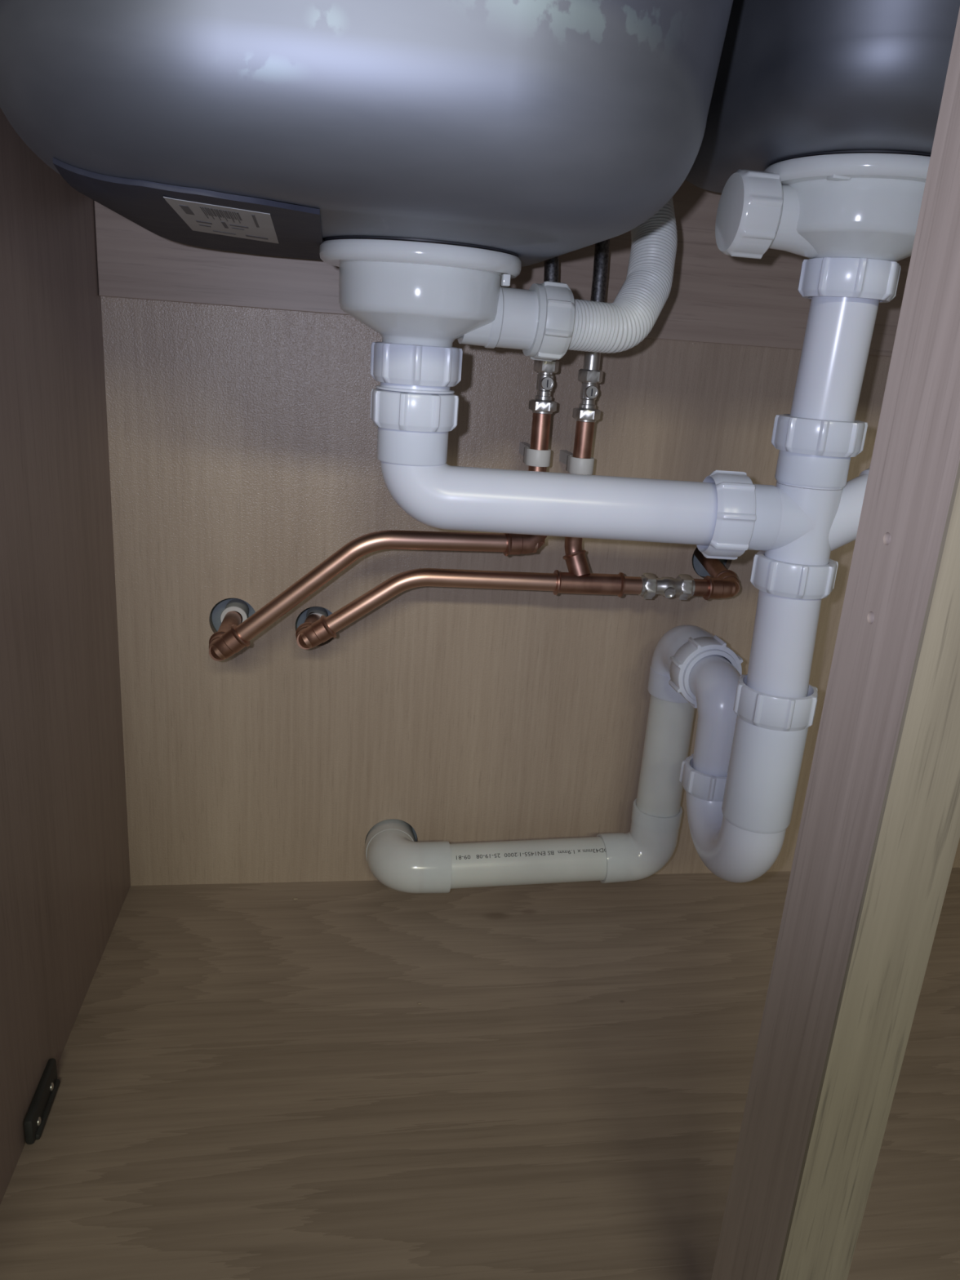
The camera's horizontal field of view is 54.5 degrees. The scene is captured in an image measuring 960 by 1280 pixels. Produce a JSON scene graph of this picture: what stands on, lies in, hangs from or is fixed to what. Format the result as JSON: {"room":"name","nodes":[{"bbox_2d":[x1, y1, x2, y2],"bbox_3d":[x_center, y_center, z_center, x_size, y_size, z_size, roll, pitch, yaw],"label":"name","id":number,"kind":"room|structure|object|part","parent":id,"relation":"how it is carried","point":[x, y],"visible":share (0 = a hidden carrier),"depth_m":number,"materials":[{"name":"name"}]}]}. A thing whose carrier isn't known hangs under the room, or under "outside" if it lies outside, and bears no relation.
{"room":"under-sink cabinet","nodes":[
{"label":"under-sink cabinet","id":0,"kind":"room"},
{"bbox_2d":[0,107,130,1204],"bbox_3d":[-0.294,-0.025,0.547,0.018,0.778,0.571,2,18,-8],"label":"panel","id":1,"kind":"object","parent":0,"point":[65,877],"depth_m":0.65,"materials":[{"name":"brown wood"}]},
{"bbox_2d":[23,1057,59,1144],"bbox_3d":[-0.305,0.321,0.650,0.008,0.020,0.059,1,18,-9],"label":"bracket","id":2,"kind":"object","parent":1,"relation":"attached to","point":[37,1116],"visible":1,"depth_m":0.64,"materials":[{"name":"grey plastic"}]},
{"bbox_2d":[210,553,727,842],"bbox_3d":[0.136,-0.077,0.947,1.145,0.860,0.015,1,18,-9],"label":"wall","id":3,"kind":"structure","parent":0,"point":[215,613],"depth_m":0.91,"materials":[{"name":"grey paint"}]},
{"bbox_2d":[0,867,959,1279],"bbox_3d":[0.155,0.348,0.736,0.959,0.018,0.560,1,18,-9],"label":"floor","id":4,"kind":"structure","parent":0,"point":[255,1083],"depth_m":0.70,"materials":[{"name":"brown wood"}]},
{"bbox_2d":[364,624,714,893],"bbox_3d":[0.051,0.110,0.897,0.326,0.288,0.107,4,18,-1],"label":"pipe","id":5,"kind":"object","parent":4,"relation":"on","point":[400,863],"visible":0.86,"depth_m":0.90,"materials":[{"name":"white plastic"}]},
{"bbox_2d":[711,8,959,1279],"bbox_3d":[0.159,0.081,0.378,0.034,0.706,0.053,1,18,-9],"label":"post","id":6,"kind":"object","parent":4,"relation":"on","point":[878,837],"visible":1,"depth_m":0.36,"materials":[{"name":"brown wood"}]},
{"bbox_2d":[101,296,959,885],"bbox_3d":[0.146,-0.102,0.890,0.945,0.778,0.010,1,18,-9],"label":"panel","id":7,"kind":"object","parent":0,"point":[242,441],"depth_m":0.88,"materials":[{"name":"brown wood"}]},
{"bbox_2d":[208,413,551,661],"bbox_3d":[-0.089,-0.100,0.814,0.280,0.220,0.144,1,18,-9],"label":"copper pipe","id":8,"kind":"object","parent":7,"relation":"attached to","point":[232,636],"visible":0.83,"depth_m":0.76,"materials":[{"name":"brown metal"}]},
{"bbox_2d":[220,599,248,622],"bbox_3d":[-0.229,-0.024,0.871,0.024,0.024,0.030,1,18,-9],"label":"pipe sleeve","id":9,"kind":"object","parent":8,"relation":"attached to","point":[239,606],"visible":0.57,"depth_m":0.86,"materials":[{"name":"white plastic"}]},
{"bbox_2d":[528,360,559,413],"bbox_3d":[0.053,-0.207,0.762,0.023,0.043,0.022,1,18,-9],"label":"valve","id":10,"kind":"object","parent":8,"relation":"attached to","point":[543,403],"visible":0.96,"depth_m":0.76,"materials":[{"name":"silver metal"}]},
{"bbox_2d":[543,256,559,282],"bbox_3d":[0.053,-0.342,0.746,0.014,0.228,0.068,-3,19,-21],"label":"hose","id":11,"kind":"object","parent":10,"relation":"attached to","point":[551,265],"visible":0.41,"depth_m":0.74,"materials":[{"name":"rubber"}]},
{"bbox_2d":[295,421,642,649],"bbox_3d":[-0.010,-0.097,0.838,0.302,0.213,0.126,1,18,-9],"label":"copper pipe","id":12,"kind":"object","parent":7,"relation":"attached to","point":[315,630],"visible":0.94,"depth_m":0.79,"materials":[{"name":"brown metal"}]},
{"bbox_2d":[304,606,327,621],"bbox_3d":[-0.155,-0.019,0.884,0.023,0.023,0.030,1,18,-9],"label":"pipe sleeve","id":13,"kind":"object","parent":12,"relation":"attached to","point":[319,611],"visible":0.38,"depth_m":0.88,"materials":[{"name":"white plastic"}]},
{"bbox_2d":[572,368,603,422],"bbox_3d":[0.090,-0.202,0.770,0.023,0.042,0.022,1,18,-9],"label":"valve","id":14,"kind":"object","parent":12,"relation":"attached to","point":[586,411],"visible":1,"depth_m":0.77,"materials":[{"name":"silver metal"}]},
{"bbox_2d":[582,239,609,370],"bbox_3d":[0.098,-0.339,0.754,0.013,0.233,0.066,3,18,-3],"label":"hose","id":15,"kind":"object","parent":14,"relation":"attached to","point":[592,359],"visible":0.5,"depth_m":0.75,"materials":[{"name":"rubber"}]},
{"bbox_2d":[638,573,695,599],"bbox_3d":[0.165,-0.048,0.827,0.049,0.022,0.022,1,18,-9],"label":"valve","id":16,"kind":"object","parent":12,"relation":"attached to","point":[683,587],"visible":1,"depth_m":0.82,"materials":[{"name":"silver metal"}]},
{"bbox_2d":[93,179,911,356],"bbox_3d":[0.167,-0.368,0.795,0.944,0.212,0.009,1,18,-9],"label":"cabinet back rail","id":17,"kind":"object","parent":7,"relation":"attached to","point":[715,296],"depth_m":0.79,"materials":[{"name":"brown wood"}]},
{"bbox_2d":[519,441,551,466],"bbox_3d":[0.044,-0.162,0.807,0.021,0.014,0.078,1,18,-9],"label":"clip","id":18,"kind":"object","parent":7,"relation":"attached to","point":[531,457],"visible":0.96,"depth_m":0.77,"materials":[{"name":"white plastic"}]},
{"bbox_2d":[559,449,594,475],"bbox_3d":[0.082,-0.157,0.815,0.021,0.014,0.078,1,18,-9],"label":"clip","id":19,"kind":"object","parent":7,"relation":"attached to","point":[574,464],"visible":0.94,"depth_m":0.78,"materials":[{"name":"white plastic"}]},
{"bbox_2d":[693,546,740,599],"bbox_3d":[0.221,-0.066,0.881,0.047,0.033,0.134,8,18,10],"label":"copper pipe","id":20,"kind":"object","parent":7,"relation":"attached to","point":[723,583],"visible":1,"depth_m":0.83,"materials":[{"name":"brown metal"}]},
{"bbox_3d":[0.216,-0.403,0.503,1.005,0.034,0.640,1,18,-9],"label":"countertop","id":21,"kind":"structure","parent":0,"visible":0},
{"bbox_2d":[0,0,959,266],"bbox_3d":[0.048,-0.314,0.538,0.626,0.178,0.480,1,18,-9],"label":"sink","id":22,"kind":"object","parent":21,"relation":"in","point":[535,131],"visible":0.84,"depth_m":0.38,"materials":[{"name":"metal"}]},
{"bbox_2d":[319,235,574,361],"bbox_3d":[-0.021,-0.208,0.591,0.160,0.071,0.125,1,18,-9],"label":"strainer","id":23,"kind":"object","parent":22,"relation":"attached to","point":[406,291],"visible":0.96,"depth_m":0.55,"materials":[{"name":"white plastic"}]},
{"bbox_2d":[369,342,462,431],"bbox_3d":[-0.042,-0.164,0.603,0.058,0.052,0.058,1,18,-9],"label":"connector","id":24,"kind":"object","parent":23,"relation":"attached to","point":[414,393],"visible":0.98,"depth_m":0.58,"materials":[{"name":"white plastic"}]},
{"bbox_2d":[376,426,717,545],"bbox_3d":[0.052,-0.104,0.627,0.242,0.068,0.046,3,18,-4],"label":"pipe","id":25,"kind":"object","parent":24,"relation":"attached to","point":[416,473],"visible":0.98,"depth_m":0.61,"materials":[{"name":"white plastic"}]},
{"bbox_2d":[376,426,448,466],"bbox_3d":[-0.044,-0.130,0.614,0.046,0.024,0.046,1,18,-9],"label":"socket","id":26,"kind":"object","parent":25,"relation":"attached to","point":[395,447],"depth_m":0.60,"materials":[{"name":"white plastic"}]},
{"bbox_2d":[338,261,501,346],"bbox_3d":[-0.039,-0.203,0.590,0.101,0.060,0.101,1,18,-9],"label":"sink drain","id":27,"kind":"object","parent":23,"relation":"on","point":[420,303],"depth_m":0.55,"materials":[{"name":"white plastic"}]},
{"bbox_2d":[568,196,677,353],"bbox_3d":[0.100,-0.298,0.651,0.082,0.187,0.169,6,18,4],"label":"hose","id":28,"kind":"object","parent":23,"relation":"attached to","point":[619,326],"visible":0.56,"depth_m":0.63,"materials":[{"name":"beige plastic"}]},
{"bbox_3d":[0.231,-0.346,0.572,0.196,0.109,0.310,1,18,-9],"label":"bowl","id":29,"kind":"part","parent":22,"relation":"part of","materials":[{"name":"metal"}]},
{"bbox_2d":[715,150,931,262],"bbox_3d":[0.224,-0.254,0.580,0.148,0.071,0.125,1,18,-9],"label":"strainer","id":30,"kind":"object","parent":22,"relation":"attached to","point":[847,203],"visible":0.83,"depth_m":0.55,"materials":[{"name":"white plastic"}]},
{"bbox_2d":[768,173,850,257],"bbox_3d":[0.189,-0.257,0.564,0.047,0.043,0.066,1,18,-9],"label":"outlet","id":31,"kind":"object","parent":30,"relation":"attached to","point":[810,214],"depth_m":0.55,"materials":[{"name":"white plastic"}]},
{"bbox_2d":[789,257,901,422],"bbox_3d":[0.230,-0.183,0.605,0.059,0.116,0.059,1,18,-9],"label":"pipe","id":32,"kind":"object","parent":30,"relation":"attached to","point":[846,294],"visible":0.98,"depth_m":0.59,"materials":[{"name":"white plastic"}]},
{"bbox_2d":[696,413,870,599],"bbox_3d":[0.234,-0.093,0.643,0.164,0.118,0.065,1,18,-9],"label":"pipe fitting","id":33,"kind":"object","parent":32,"relation":"attached to","point":[811,511],"visible":0.63,"depth_m":0.62,"materials":[{"name":"white plastic"}]},
{"bbox_2d":[746,590,822,697],"bbox_3d":[0.216,0.010,0.667,0.043,0.099,0.048,1,18,-9],"label":"pipe","id":34,"kind":"object","parent":33,"relation":"attached to","point":[785,628],"visible":0.69,"depth_m":0.65,"materials":[{"name":"white plastic"}]},
{"bbox_2d":[668,635,817,882],"bbox_3d":[0.201,0.099,0.751,0.061,0.176,0.171,1,18,-9],"label":"trap","id":35,"kind":"object","parent":34,"relation":"attached to","point":[740,780],"visible":0.99,"depth_m":0.69,"materials":[{"name":"white plastic"}]},
{"bbox_2d":[788,177,925,262],"bbox_3d":[0.235,-0.248,0.584,0.101,0.060,0.101,1,18,-9],"label":"sink drain","id":36,"kind":"object","parent":30,"relation":"on","point":[872,218],"depth_m":0.54,"materials":[{"name":"white plastic"}]}
]}

